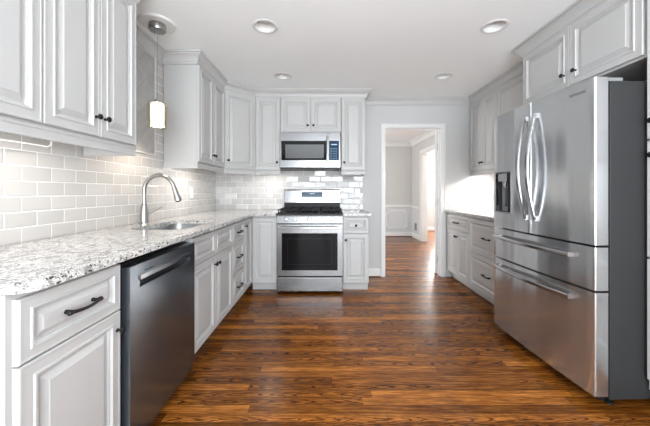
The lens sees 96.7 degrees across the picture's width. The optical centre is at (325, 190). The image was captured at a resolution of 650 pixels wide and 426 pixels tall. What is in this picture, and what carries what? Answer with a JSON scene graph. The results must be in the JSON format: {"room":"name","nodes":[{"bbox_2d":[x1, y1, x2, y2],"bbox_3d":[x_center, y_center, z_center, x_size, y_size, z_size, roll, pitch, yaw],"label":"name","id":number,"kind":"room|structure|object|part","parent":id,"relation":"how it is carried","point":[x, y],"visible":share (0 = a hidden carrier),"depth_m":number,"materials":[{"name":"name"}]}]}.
{"room":"kitchen","nodes":[
{"label":"kitchen","id":0,"kind":"room"},
{"bbox_2d":[136,0,576,140],"bbox_3d":[1.300,-1.320,2.725,6.600,0.100,12.050,0,0,0],"label":"ceiling","id":1,"kind":"structure","parent":0,"point":[392,48],"depth_m":2.42,"materials":[{"name":"paint"}]},
{"bbox_2d":[137,13,175,127],"bbox_3d":[-1.275,-0.874,2.185,0.256,0.792,0.256,0,0,0],"label":"pendant light","id":2,"kind":"object","parent":1,"relation":"hanging from","point":[157,24],"visible":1,"depth_m":2.15,"materials":[{"name":"white glass"}]},
{"bbox_3d":[-1.275,-0.577,2.185,0.092,0.173,0.092,0,0,0],"label":"lamp shade","id":3,"kind":"part","parent":2,"relation":"part of","materials":[{"name":"white glass"}]},
{"bbox_3d":[-1.275,-0.951,2.185,0.004,0.518,0.004,0,0,0],"label":"cord","id":4,"kind":"part","parent":2,"relation":"part of","materials":[{"name":"grey plastic"}]},
{"bbox_2d":[252,19,277,33],"bbox_3d":[-0.470,-1.316,2.230,0.202,0.104,0.202,0,0,0],"label":"recessed light","id":5,"kind":"object","parent":1,"relation":"in","point":[265,26],"visible":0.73,"depth_m":2.28,"materials":[{"name":"white plastic"}]},
{"bbox_2d":[274,72,291,79],"bbox_3d":[-0.475,-1.316,3.190,0.202,0.104,0.202,0,0,0],"label":"recessed light","id":6,"kind":"object","parent":1,"relation":"in","point":[280,75],"visible":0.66,"depth_m":3.25,"materials":[{"name":"white plastic"}]},
{"bbox_2d":[434,72,452,79],"bbox_3d":[1.297,-1.316,3.190,0.202,0.104,0.202,0,0,0],"label":"recessed light","id":7,"kind":"object","parent":1,"relation":"in","point":[445,75],"visible":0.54,"depth_m":3.24,"materials":[{"name":"white plastic"}]},
{"bbox_2d":[480,19,509,33],"bbox_3d":[1.300,-1.316,2.230,0.202,0.104,0.202,0,0,0],"label":"recessed light","id":8,"kind":"object","parent":1,"relation":"in","point":[493,26],"visible":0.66,"depth_m":2.27,"materials":[{"name":"white plastic"}]},
{"bbox_2d":[385,146,411,205],"bbox_3d":[0.460,-0.050,7.520,3.760,2.440,0.120,0,0,0],"label":"wall","id":9,"kind":"structure","parent":0,"point":[398,159],"depth_m":7.46,"materials":[{"name":"paint"}]},
{"bbox_2d":[386,211,406,228],"bbox_3d":[1.830,0.740,7.446,0.540,0.460,0.016,0,0,0],"label":"trim","id":10,"kind":"structure","parent":9,"relation":"attached to","point":[388,211],"depth_m":7.44,"materials":[{"name":"white wood"}]},
{"bbox_2d":[385,232,411,235],"bbox_3d":[0.460,1.113,7.446,3.520,0.115,0.026,0,0,0],"label":"baseboard","id":11,"kind":"structure","parent":9,"relation":"attached to","point":[386,233],"depth_m":7.45,"materials":[{"name":"white wood"}]},
{"bbox_2d":[385,207,419,235],"bbox_3d":[0.459,0.732,7.129,3.518,0.644,0.658,0,0,0],"label":"trim","id":12,"kind":"structure","parent":9,"relation":"attached to","point":[394,219],"depth_m":7.45,"materials":[{"name":"paint"}]},
{"bbox_2d":[385,205,419,208],"bbox_3d":[0.457,0.393,7.127,3.513,0.065,0.653,0,0,0],"label":"trim","id":13,"kind":"structure","parent":9,"relation":"attached to","point":[386,206],"depth_m":7.44,"materials":[{"name":"white wood"}]},
{"bbox_2d":[385,130,437,145],"bbox_3d":[0.460,-1.210,5.830,3.520,0.119,3.260,0,0,0],"label":"trim","id":14,"kind":"structure","parent":9,"relation":"attached to","point":[429,133],"depth_m":7.19,"materials":[{"name":"white wood"}]},
{"bbox_2d":[150,231,649,425],"bbox_3d":[1.300,1.220,2.725,6.600,0.100,12.050,0,0,0],"label":"floor","id":15,"kind":"structure","parent":0,"point":[417,346],"depth_m":1.92,"materials":[{"name":"brown wood"}]},
{"bbox_2d":[0,264,125,425],"bbox_3d":[-1.146,0.728,0.996,0.658,0.882,0.416,0,0,0],"label":"base cabinet","id":16,"kind":"object","parent":15,"relation":"on","point":[60,343],"visible":0.99,"depth_m":0.94,"materials":[{"name":"paint"}]},
{"bbox_3d":[-1.175,0.728,0.794,0.600,0.882,0.012,0,0,0],"label":"panel","id":17,"kind":"part","parent":16,"relation":"part of","materials":[{"name":"paint"}]},
{"bbox_3d":[-0.862,0.397,1.003,0.024,0.186,0.398,0,0,0],"label":"drawer","id":18,"kind":"part","parent":16,"relation":"part of","materials":[{"name":"paint"}]},
{"bbox_3d":[-0.862,0.778,1.003,0.024,0.568,0.398,0,0,0],"label":"door","id":19,"kind":"part","parent":16,"relation":"part of","materials":[{"name":"paint"}]},
{"bbox_3d":[-0.836,0.397,1.003,0.038,0.018,0.144,0,0,0],"label":"pull handle","id":20,"kind":"part","parent":16,"relation":"part of","materials":[{"name":"black metal"}]},
{"bbox_3d":[-0.839,0.570,1.183,0.032,0.029,0.029,0,0,0],"label":"knob","id":21,"kind":"part","parent":16,"relation":"part of","materials":[{"name":"black metal"}]},
{"bbox_2d":[117,242,194,425],"bbox_3d":[-1.134,0.744,1.524,0.622,0.848,0.614,0,0,0],"label":"dishwasher","id":22,"kind":"object","parent":15,"relation":"on","point":[157,309],"visible":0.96,"depth_m":1.41,"materials":[{"name":"metal"}]},
{"bbox_3d":[-0.830,0.388,1.524,0.014,0.028,0.481,0,0,0],"label":"pocket handle","id":23,"kind":"part","parent":22,"relation":"part of","materials":[{"name":"metal"}]},
{"bbox_3d":[-0.866,1.095,1.523,0.041,0.060,0.600,0,0,0],"label":"panel","id":24,"kind":"part","parent":22,"relation":"part of","materials":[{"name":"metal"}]},
{"bbox_2d":[181,224,231,352],"bbox_3d":[-1.149,0.728,2.236,0.652,0.882,0.795,0,0,0],"label":"base cabinet","id":25,"kind":"object","parent":15,"relation":"on","point":[213,249],"visible":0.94,"depth_m":2.18,"materials":[{"name":"paint"}]},
{"bbox_2d":[0,210,280,295],"bbox_3d":[-1.041,0.271,2.368,0.936,0.030,3.160,0,0,0],"label":"countertop","id":26,"kind":"structure","parent":25,"relation":"on","point":[30,266],"depth_m":1.28,"materials":[{"name":"stone"}]},
{"bbox_2d":[139,174,181,223],"bbox_3d":[-1.298,0.059,2.307,0.328,0.392,0.142,0,0,0],"label":"faucet","id":27,"kind":"object","parent":26,"relation":"on","point":[144,218],"visible":1,"depth_m":2.26,"materials":[{"name":"silver metal"}]},
{"bbox_3d":[-1.390,0.156,2.327,0.135,0.082,0.036,0,0,-37],"label":"lever","id":28,"kind":"part","parent":27,"relation":"part of","materials":[{"name":"silver metal"}]},
{"bbox_3d":[-1.312,-0.016,2.270,0.262,0.242,0.030,0,0,0],"label":"spout","id":29,"kind":"part","parent":27,"relation":"part of","materials":[{"name":"silver metal"}]},
{"bbox_2d":[147,224,201,229],"bbox_3d":[-1.137,0.382,2.210,0.441,0.190,0.666,0,0,0],"label":"sink","id":30,"kind":"object","parent":26,"relation":"in","point":[172,226],"visible":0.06,"depth_m":2.50,"materials":[{"name":"metal"}]},
{"bbox_3d":[-0.862,0.397,2.038,0.024,0.186,0.394,0,0,0],"label":"drawer","id":31,"kind":"part","parent":25,"relation":"part of","materials":[{"name":"paint"}]},
{"bbox_3d":[-0.862,0.778,2.038,0.024,0.568,0.394,0,0,0],"label":"door","id":32,"kind":"part","parent":25,"relation":"part of","materials":[{"name":"paint"}]},
{"bbox_3d":[-0.862,0.397,2.435,0.024,0.186,0.394,0,0,0],"label":"drawer","id":33,"kind":"part","parent":25,"relation":"part of","materials":[{"name":"paint"}]},
{"bbox_3d":[-0.862,0.778,2.435,0.024,0.568,0.394,0,0,0],"label":"door","id":34,"kind":"part","parent":25,"relation":"part of","materials":[{"name":"paint"}]},
{"bbox_2d":[232,220,243,306],"bbox_3d":[-1.146,0.728,2.823,0.658,0.882,0.372,0,0,0],"label":"base cabinet","id":35,"kind":"object","parent":15,"relation":"on","point":[237,227],"visible":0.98,"depth_m":2.79,"materials":[{"name":"paint"}]},
{"bbox_3d":[-0.862,0.921,2.823,0.024,0.282,0.370,0,0,0],"label":"drawer","id":36,"kind":"part","parent":35,"relation":"part of","materials":[{"name":"paint"}]},
{"bbox_3d":[-0.862,0.635,2.823,0.024,0.282,0.370,0,0,0],"label":"drawer","id":37,"kind":"part","parent":35,"relation":"part of","materials":[{"name":"paint"}]},
{"bbox_3d":[-0.862,0.397,2.823,0.024,0.186,0.370,0,0,0],"label":"drawer","id":38,"kind":"part","parent":35,"relation":"part of","materials":[{"name":"paint"}]},
{"bbox_2d":[243,217,251,291],"bbox_3d":[-1.149,0.728,3.179,0.652,0.882,0.333,0,0,0],"label":"base cabinet","id":39,"kind":"object","parent":15,"relation":"on","point":[247,238],"visible":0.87,"depth_m":3.15,"materials":[{"name":"paint"}]},
{"bbox_2d":[252,216,276,288],"bbox_3d":[-0.719,0.728,3.627,0.304,0.882,0.585,0,0,0],"label":"base cabinet","id":40,"kind":"object","parent":15,"relation":"on","point":[264,228],"visible":0.78,"depth_m":3.34,"materials":[{"name":"paint"}]},
{"bbox_2d":[277,190,342,291],"bbox_3d":[-0.186,0.575,3.578,0.752,1.189,0.724,0,0,0],"label":"gas range","id":41,"kind":"object","parent":15,"relation":"on","point":[310,222],"visible":1,"depth_m":3.29,"materials":[{"name":"metal"}]},
{"bbox_3d":[-0.186,0.413,3.250,0.705,0.023,0.068,0,0,0],"label":"handle","id":42,"kind":"part","parent":41,"relation":"part of","materials":[{"name":"metal"}]},
{"bbox_2d":[277,211,341,214],"bbox_3d":[-0.186,0.266,3.593,0.752,0.016,0.568,0,0,0],"label":"cooktop","id":43,"kind":"object","parent":41,"relation":"in","point":[282,212],"depth_m":3.31,"materials":[{"name":"black metal"}]},
{"bbox_3d":[-0.186,1.064,3.307,0.752,0.160,0.044,0,0,0],"label":"drawer","id":44,"kind":"part","parent":41,"relation":"part of","materials":[{"name":"metal"}]},
{"bbox_3d":[-0.186,0.672,3.307,0.752,0.585,0.044,0,0,0],"label":"door","id":45,"kind":"part","parent":41,"relation":"part of","materials":[{"name":"glass"}]},
{"bbox_3d":[-0.186,0.320,3.307,0.752,0.100,0.044,0,0,0],"label":"control panel","id":46,"kind":"part","parent":41,"relation":"part of","materials":[{"name":"metal"}]},
{"bbox_2d":[342,216,368,288],"bbox_3d":[0.346,0.728,3.614,0.300,0.882,0.612,0,0,0],"label":"base cabinet","id":47,"kind":"object","parent":15,"relation":"on","point":[355,228],"visible":0.99,"depth_m":3.34,"materials":[{"name":"paint"}]},
{"bbox_3d":[0.346,0.397,3.347,0.296,0.186,0.024,0,0,0],"label":"drawer","id":48,"kind":"part","parent":47,"relation":"part of","materials":[{"name":"paint"}]},
{"bbox_3d":[0.346,0.778,3.347,0.296,0.568,0.024,0,0,0],"label":"door","id":49,"kind":"part","parent":47,"relation":"part of","materials":[{"name":"paint"}]},
{"bbox_2d":[342,210,371,215],"bbox_3d":[0.357,0.271,3.617,0.325,0.030,0.664,0,0,0],"label":"countertop","id":50,"kind":"structure","parent":47,"relation":"on","point":[344,212],"depth_m":3.29,"materials":[{"name":"stone"}]},
{"bbox_2d":[447,213,474,291],"bbox_3d":[1.921,0.728,3.623,0.638,0.882,0.603,0,0,0],"label":"base cabinet","id":51,"kind":"object","parent":15,"relation":"on","point":[457,225],"visible":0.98,"depth_m":3.57,"materials":[{"name":"paint"}]},
{"bbox_3d":[1.647,0.778,3.771,0.024,0.568,0.296,0,0,0],"label":"door","id":52,"kind":"part","parent":51,"relation":"part of","materials":[{"name":"paint"}]},
{"bbox_3d":[1.647,0.397,3.621,0.024,0.186,0.596,0,0,0],"label":"drawer","id":53,"kind":"part","parent":51,"relation":"part of","materials":[{"name":"paint"}]},
{"bbox_3d":[1.703,1.161,3.623,0.012,0.016,0.603,0,0,0],"label":"shoe moulding","id":54,"kind":"part","parent":51,"relation":"part of","materials":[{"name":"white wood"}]},
{"bbox_3d":[1.647,0.778,3.471,0.024,0.568,0.296,0,0,0],"label":"door","id":55,"kind":"part","parent":51,"relation":"part of","materials":[{"name":"paint"}]},
{"bbox_2d":[469,217,496,305],"bbox_3d":[1.921,0.728,2.939,0.638,0.882,0.758,0,0,0],"label":"base cabinet","id":56,"kind":"object","parent":15,"relation":"on","point":[481,241],"visible":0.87,"depth_m":3.05,"materials":[{"name":"paint"}]},
{"bbox_2d":[444,210,493,220],"bbox_3d":[1.940,0.271,3.257,0.656,0.030,1.384,0,0,0],"label":"countertop","id":57,"kind":"structure","parent":56,"relation":"on","point":[484,214],"depth_m":3.43,"materials":[{"name":"stone"}]},
{"bbox_3d":[1.647,0.872,2.939,0.024,0.380,0.753,0,0,0],"label":"drawer","id":58,"kind":"part","parent":56,"relation":"part of","materials":[{"name":"paint"}]},
{"bbox_3d":[1.647,0.491,2.939,0.024,0.374,0.753,0,0,0],"label":"drawer","id":59,"kind":"part","parent":56,"relation":"part of","materials":[{"name":"paint"}]},
{"bbox_3d":[1.703,1.161,2.939,0.012,0.016,0.758,0,0,0],"label":"shoe moulding","id":60,"kind":"part","parent":56,"relation":"part of","materials":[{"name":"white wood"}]},
{"bbox_2d":[492,77,649,404],"bbox_3d":[1.772,0.276,2.004,0.865,1.787,0.891,0,0,-2],"label":"refrigerator","id":61,"kind":"object","parent":15,"relation":"on","point":[570,234],"visible":1,"depth_m":1.63,"materials":[{"name":"grey metal"}]},
{"bbox_3d":[1.419,0.009,2.298,0.028,0.334,0.197,0,0,-2],"label":"dispenser frame","id":62,"kind":"part","parent":61,"relation":"part of","materials":[{"name":"metal"}]},
{"bbox_3d":[1.449,-0.160,2.218,0.088,0.904,0.444,0,0,-2],"label":"door","id":63,"kind":"part","parent":61,"relation":"part of","materials":[{"name":"metal"}]},
{"bbox_3d":[1.374,-0.160,2.037,0.072,0.722,0.025,0,0,-2],"label":"handle","id":64,"kind":"part","parent":61,"relation":"part of","materials":[{"name":"metal"}]},
{"bbox_3d":[1.377,-0.160,1.947,0.072,0.722,0.025,0,0,-2],"label":"handle","id":65,"kind":"part","parent":61,"relation":"part of","materials":[{"name":"metal"}]},
{"bbox_3d":[1.386,0.608,2.027,0.070,0.024,0.725,0,0,-2],"label":"handle","id":66,"kind":"part","parent":61,"relation":"part of","materials":[{"name":"metal"}]},
{"bbox_3d":[1.386,0.367,2.027,0.070,0.024,0.725,0,0,-2],"label":"handle","id":67,"kind":"part","parent":61,"relation":"part of","materials":[{"name":"metal"}]},
{"bbox_3d":[1.456,0.826,1.994,0.088,0.556,0.891,0,0,-2],"label":"drawer","id":68,"kind":"part","parent":61,"relation":"part of","materials":[{"name":"metal"}]},
{"bbox_3d":[1.456,0.420,1.994,0.088,0.232,0.891,0,0,-2],"label":"drawer","id":69,"kind":"part","parent":61,"relation":"part of","materials":[{"name":"metal"}]},
{"bbox_3d":[1.463,-0.160,1.771,0.088,0.904,0.444,0,0,-2],"label":"door","id":70,"kind":"part","parent":61,"relation":"part of","materials":[{"name":"metal"}]},
{"bbox_2d":[647,0,649,389],"bbox_3d":[1.968,-0.050,1.202,0.583,2.438,0.699,0,0,0],"label":"pantry cabinet","id":71,"kind":"object","parent":15,"relation":"on","point":[648,1],"visible":1,"depth_m":1.54,"materials":[{"name":"paint"}]},
{"bbox_3d":[1.722,0.683,1.204,0.024,0.643,0.682,0,0,0],"label":"drawer","id":72,"kind":"part","parent":71,"relation":"part of","materials":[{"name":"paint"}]},
{"bbox_3d":[1.722,0.043,1.204,0.024,0.619,0.682,0,0,0],"label":"door","id":73,"kind":"part","parent":71,"relation":"part of","materials":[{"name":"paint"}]},
{"bbox_3d":[1.722,-0.720,1.204,0.024,0.886,0.682,0,0,0],"label":"door","id":74,"kind":"part","parent":71,"relation":"part of","materials":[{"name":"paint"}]},
{"bbox_2d":[412,135,434,206],"bbox_3d":[2.280,-0.050,5.735,0.120,2.440,3.450,0,0,0],"label":"wall","id":75,"kind":"structure","parent":0,"point":[430,141],"depth_m":7.01,"materials":[{"name":"paint"}]},
{"bbox_2d":[412,232,419,240],"bbox_3d":[2.212,1.113,5.815,0.014,0.115,3.230,0,0,0],"label":"baseboard","id":76,"kind":"structure","parent":75,"relation":"attached to","point":[414,235],"depth_m":7.06,"materials":[{"name":"white wood"}]},
{"bbox_2d":[420,144,434,241],"bbox_3d":[2.276,0.110,6.125,0.148,2.120,1.330,0,0,0],"label":"door frame","id":77,"kind":"structure","parent":75,"relation":"in","point":[424,153],"depth_m":6.68,"materials":[{"name":"white wood"}]},
{"bbox_2d":[363,106,491,276],"bbox_3d":[0.380,-0.050,3.980,3.780,2.440,0.060,0,0,0],"label":"wall","id":78,"kind":"structure","parent":0,"point":[464,191],"depth_m":3.95,"materials":[{"name":"grey paint"}]},
{"bbox_2d":[223,90,255,174],"bbox_3d":[-1.190,-0.736,3.633,0.615,1.066,0.604,0,0,0],"label":"upper cabinet","id":79,"kind":"object","parent":78,"relation":"attached to","point":[240,110],"visible":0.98,"depth_m":3.47,"materials":[{"name":"paint"}]},
{"bbox_3d":[-1.039,-0.233,3.489,0.411,0.058,0.022,0,0,-44],"label":"light rail","id":80,"kind":"part","parent":79,"relation":"part of","materials":[{"name":"paint"}]},
{"bbox_2d":[256,98,283,174],"bbox_3d":[-0.729,-0.736,3.758,0.310,1.066,0.346,0,0,0],"label":"upper cabinet","id":81,"kind":"object","parent":78,"relation":"attached to","point":[268,110],"visible":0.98,"depth_m":3.62,"materials":[{"name":"paint"}]},
{"bbox_3d":[-0.729,-0.233,3.637,0.310,0.058,0.022,0,0,0],"label":"light rail","id":82,"kind":"part","parent":81,"relation":"part of","materials":[{"name":"paint"}]},
{"bbox_2d":[216,170,362,209],"bbox_3d":[-0.501,-0.098,3.946,2.002,0.704,0.008,0,0,0],"label":"wall tile","id":83,"kind":"structure","parent":78,"relation":"attached to","point":[233,191],"depth_m":3.94,"materials":[{"name":"white tile"}]},
{"bbox_2d":[267,188,272,196],"bbox_3d":[-0.765,0.025,3.938,0.073,0.120,0.008,0,0,0],"label":"wall outlet","id":84,"kind":"object","parent":83,"relation":"attached to","point":[269,190],"visible":1,"depth_m":3.94,"materials":[{"name":"white plastic"}]},
{"bbox_2d":[354,188,359,196],"bbox_3d":[0.425,0.025,3.938,0.073,0.120,0.008,0,0,0],"label":"wall outlet","id":85,"kind":"object","parent":83,"relation":"attached to","point":[356,190],"visible":1,"depth_m":3.94,"materials":[{"name":"white plastic"}]},
{"bbox_2d":[280,132,339,170],"bbox_3d":[-0.195,-0.502,3.723,0.744,0.457,0.425,0,0,0],"label":"microwave oven","id":86,"kind":"object","parent":78,"relation":"attached to","point":[299,151],"visible":1,"depth_m":3.56,"materials":[{"name":"metal"}]},
{"bbox_3d":[0.015,-0.505,3.535,0.020,0.337,0.049,0,0,0],"label":"handle","id":87,"kind":"part","parent":86,"relation":"part of","materials":[{"name":"metal"}]},
{"bbox_3d":[0.109,-0.507,3.575,0.137,0.431,0.030,0,0,0],"label":"control panel","id":88,"kind":"part","parent":86,"relation":"part of","materials":[{"name":"metal"}]},
{"bbox_2d":[281,98,340,134],"bbox_3d":[-0.191,-1.002,3.758,0.760,0.534,0.346,0,0,0],"label":"upper cabinet","id":89,"kind":"object","parent":78,"relation":"attached to","point":[297,114],"visible":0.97,"depth_m":3.62,"materials":[{"name":"paint"}]},
{"bbox_3d":[-0.381,-0.951,3.623,0.376,0.425,0.024,0,0,0],"label":"door","id":90,"kind":"part","parent":89,"relation":"part of","materials":[{"name":"paint"}]},
{"bbox_3d":[-0.001,-0.951,3.623,0.376,0.425,0.024,0,0,0],"label":"door","id":91,"kind":"part","parent":89,"relation":"part of","materials":[{"name":"paint"}]},
{"bbox_2d":[340,98,364,175],"bbox_3d":[0.344,-0.736,3.758,0.304,1.066,0.346,0,0,0],"label":"upper cabinet","id":92,"kind":"object","parent":78,"relation":"attached to","point":[352,137],"visible":0.97,"depth_m":3.62,"materials":[{"name":"paint"}]},
{"bbox_3d":[0.344,-0.233,3.776,0.304,0.058,0.300,0,0,0],"label":"light rail","id":93,"kind":"part","parent":92,"relation":"part of","materials":[{"name":"paint"}]},
{"bbox_2d":[134,0,606,105],"bbox_3d":[0.233,-1.217,2.350,3.485,0.104,3.200,0,0,0],"label":"trim","id":94,"kind":"structure","parent":78,"relation":"attached to","point":[578,9],"depth_m":3.02,"materials":[{"name":"paint"}]},
{"bbox_2d":[369,268,380,276],"bbox_3d":[0.625,1.113,3.936,0.246,0.115,0.026,0,0,0],"label":"baseboard","id":95,"kind":"structure","parent":78,"relation":"attached to","point":[373,272],"depth_m":3.94,"materials":[{"name":"white wood"}]},
{"bbox_2d":[381,124,445,276],"bbox_3d":[1.188,0.127,3.998,0.876,2.086,0.144,0,0,0],"label":"door frame","id":96,"kind":"structure","parent":78,"relation":"in","point":[441,128],"depth_m":3.93,"materials":[{"name":"white wood"}]},
{"bbox_2d":[435,131,437,272],"bbox_3d":[1.704,0.158,4.409,0.068,2.000,0.752,0,0,22],"label":"door","id":97,"kind":"structure","parent":96,"relation":"attached to","point":[436,132],"depth_m":4.08,"materials":[{"name":"white wood"}]},
{"bbox_2d":[428,152,434,226],"bbox_3d":[3.360,-0.050,8.525,2.280,2.440,0.050,0,0,0],"label":"wall","id":98,"kind":"structure","parent":0,"point":[431,157],"depth_m":8.50,"materials":[{"name":"paint"}]},
{"bbox_2d":[492,174,493,209],"bbox_3d":[2.330,-0.050,0.450,0.120,2.440,7.000,0,0,0],"label":"wall","id":99,"kind":"structure","parent":0,"point":[492,174],"depth_m":3.93,"materials":[{"name":"grey paint"}]},
{"bbox_2d":[470,90,496,175],"bbox_3d":[2.092,-0.736,3.631,0.336,1.066,0.626,0,0,0],"label":"upper cabinet","id":100,"kind":"object","parent":99,"relation":"attached to","point":[483,112],"visible":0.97,"depth_m":3.61,"materials":[{"name":"paint"}]},
{"bbox_3d":[1.962,-0.714,3.777,0.024,0.898,0.308,0,0,0],"label":"door","id":101,"kind":"part","parent":100,"relation":"part of","materials":[{"name":"paint"}]},
{"bbox_3d":[1.976,-0.233,3.631,0.022,0.058,0.626,0,0,0],"label":"light rail","id":102,"kind":"part","parent":100,"relation":"part of","materials":[{"name":"paint"}]},
{"bbox_3d":[1.962,-0.714,3.470,0.024,0.898,0.299,0,0,0],"label":"door","id":103,"kind":"part","parent":100,"relation":"part of","materials":[{"name":"paint"}]},
{"bbox_2d":[497,74,522,116],"bbox_3d":[2.092,-0.736,2.933,0.336,1.066,0.763,0,0,0],"label":"upper cabinet","id":104,"kind":"object","parent":99,"relation":"attached to","point":[510,95],"visible":0.07,"depth_m":3.06,"materials":[{"name":"paint"}]},
{"bbox_2d":[523,0,646,104],"bbox_3d":[1.972,-0.997,2.053,0.576,0.544,0.983,0,0,0],"label":"upper cabinet","id":105,"kind":"object","parent":99,"relation":"attached to","point":[610,40],"visible":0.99,"depth_m":1.86,"materials":[{"name":"paint"}]},
{"bbox_3d":[1.722,-0.951,2.276,0.024,0.425,0.477,0,0,0],"label":"door","id":106,"kind":"part","parent":105,"relation":"part of","materials":[{"name":"paint"}]},
{"bbox_3d":[1.722,-0.951,1.800,0.024,0.425,0.469,0,0,0],"label":"door","id":107,"kind":"part","parent":105,"relation":"part of","materials":[{"name":"paint"}]},
{"bbox_3d":[-1.570,-0.050,0.450,0.120,2.440,7.000,0,0,0],"label":"wall","id":108,"kind":"structure","parent":0,"visible":0},
{"bbox_2d":[0,0,136,155],"bbox_3d":[-1.317,-0.744,1.301,0.356,1.050,1.000,0,0,0],"label":"upper cabinet","id":109,"kind":"object","parent":108,"relation":"attached to","point":[68,67],"visible":1,"depth_m":1.33,"materials":[{"name":"paint"}]},
{"bbox_3d":[-1.177,-0.722,0.999,0.024,0.882,0.391,0,0,0],"label":"door","id":110,"kind":"part","parent":109,"relation":"part of","materials":[{"name":"paint"}]},
{"bbox_2d":[0,139,51,146],"bbox_3d":[-1.384,-0.246,1.228,0.013,0.062,0.500,0,0,-5],"label":"cable","id":111,"kind":"object","parent":109,"relation":"attached to","point":[0,139],"visible":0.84,"depth_m":1.34,"materials":[{"name":"white plastic"}]},
{"bbox_3d":[-1.337,-0.247,1.301,0.315,0.058,1.000,0,0,0],"label":"light rail","id":112,"kind":"part","parent":109,"relation":"part of","materials":[{"name":"paint"}]},
{"bbox_3d":[-1.177,-0.722,1.349,0.024,0.882,0.299,0,0,0],"label":"door","id":113,"kind":"part","parent":109,"relation":"part of","materials":[{"name":"paint"}]},
{"bbox_3d":[-1.154,-0.378,1.470,0.032,0.029,0.029,0,0,0],"label":"knob","id":114,"kind":"part","parent":109,"relation":"part of","materials":[{"name":"black metal"}]},
{"bbox_3d":[-1.177,-0.722,1.643,0.024,0.882,0.282,0,0,0],"label":"door","id":115,"kind":"part","parent":109,"relation":"part of","materials":[{"name":"paint"}]},
{"bbox_2d":[0,60,215,245],"bbox_3d":[-1.506,-0.507,2.365,0.008,1.522,3.151,0,0,0],"label":"wall tile","id":116,"kind":"structure","parent":108,"relation":"attached to","point":[55,190],"depth_m":1.77,"materials":[{"name":"white tile"}]},
{"bbox_2d":[190,188,192,197],"bbox_3d":[-1.498,0.022,3.220,0.008,0.120,0.073,0,0,0],"label":"wall outlet","id":117,"kind":"object","parent":116,"relation":"attached to","point":[191,189],"visible":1,"depth_m":3.21,"materials":[{"name":"white plastic"}]},
{"bbox_2d":[135,44,153,153],"bbox_3d":[-1.499,-0.741,2.162,0.006,0.838,0.716,0,0,0],"label":"window","id":118,"kind":"structure","parent":108,"relation":"attached to","point":[144,60],"depth_m":2.38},
{"bbox_2d":[136,58,155,155],"bbox_3d":[-1.496,-0.733,2.171,0.012,0.854,0.733,0,0,0],"label":"trim","id":119,"kind":"structure","parent":108,"relation":"attached to","point":[154,154],"depth_m":2.52,"materials":[{"name":"wood"}]},
{"bbox_2d":[164,64,224,172],"bbox_3d":[-1.317,-0.739,3.001,0.356,1.060,0.678,0,0,0],"label":"upper cabinet","id":120,"kind":"object","parent":108,"relation":"attached to","point":[194,102],"visible":1,"depth_m":2.66,"materials":[{"name":"paint"}]},
{"bbox_3d":[-1.337,-0.238,3.001,0.315,0.058,0.678,0,0,0],"label":"light rail","id":121,"kind":"part","parent":120,"relation":"part of","materials":[{"name":"paint"}]},
{"bbox_3d":[-1.177,-0.717,2.832,0.024,0.892,0.333,0,0,0],"label":"door","id":122,"kind":"part","parent":120,"relation":"part of","materials":[{"name":"paint"}]},
{"bbox_3d":[-1.177,-0.717,3.170,0.024,0.892,0.335,0,0,0],"label":"door","id":123,"kind":"part","parent":120,"relation":"part of","materials":[{"name":"paint"}]}
]}

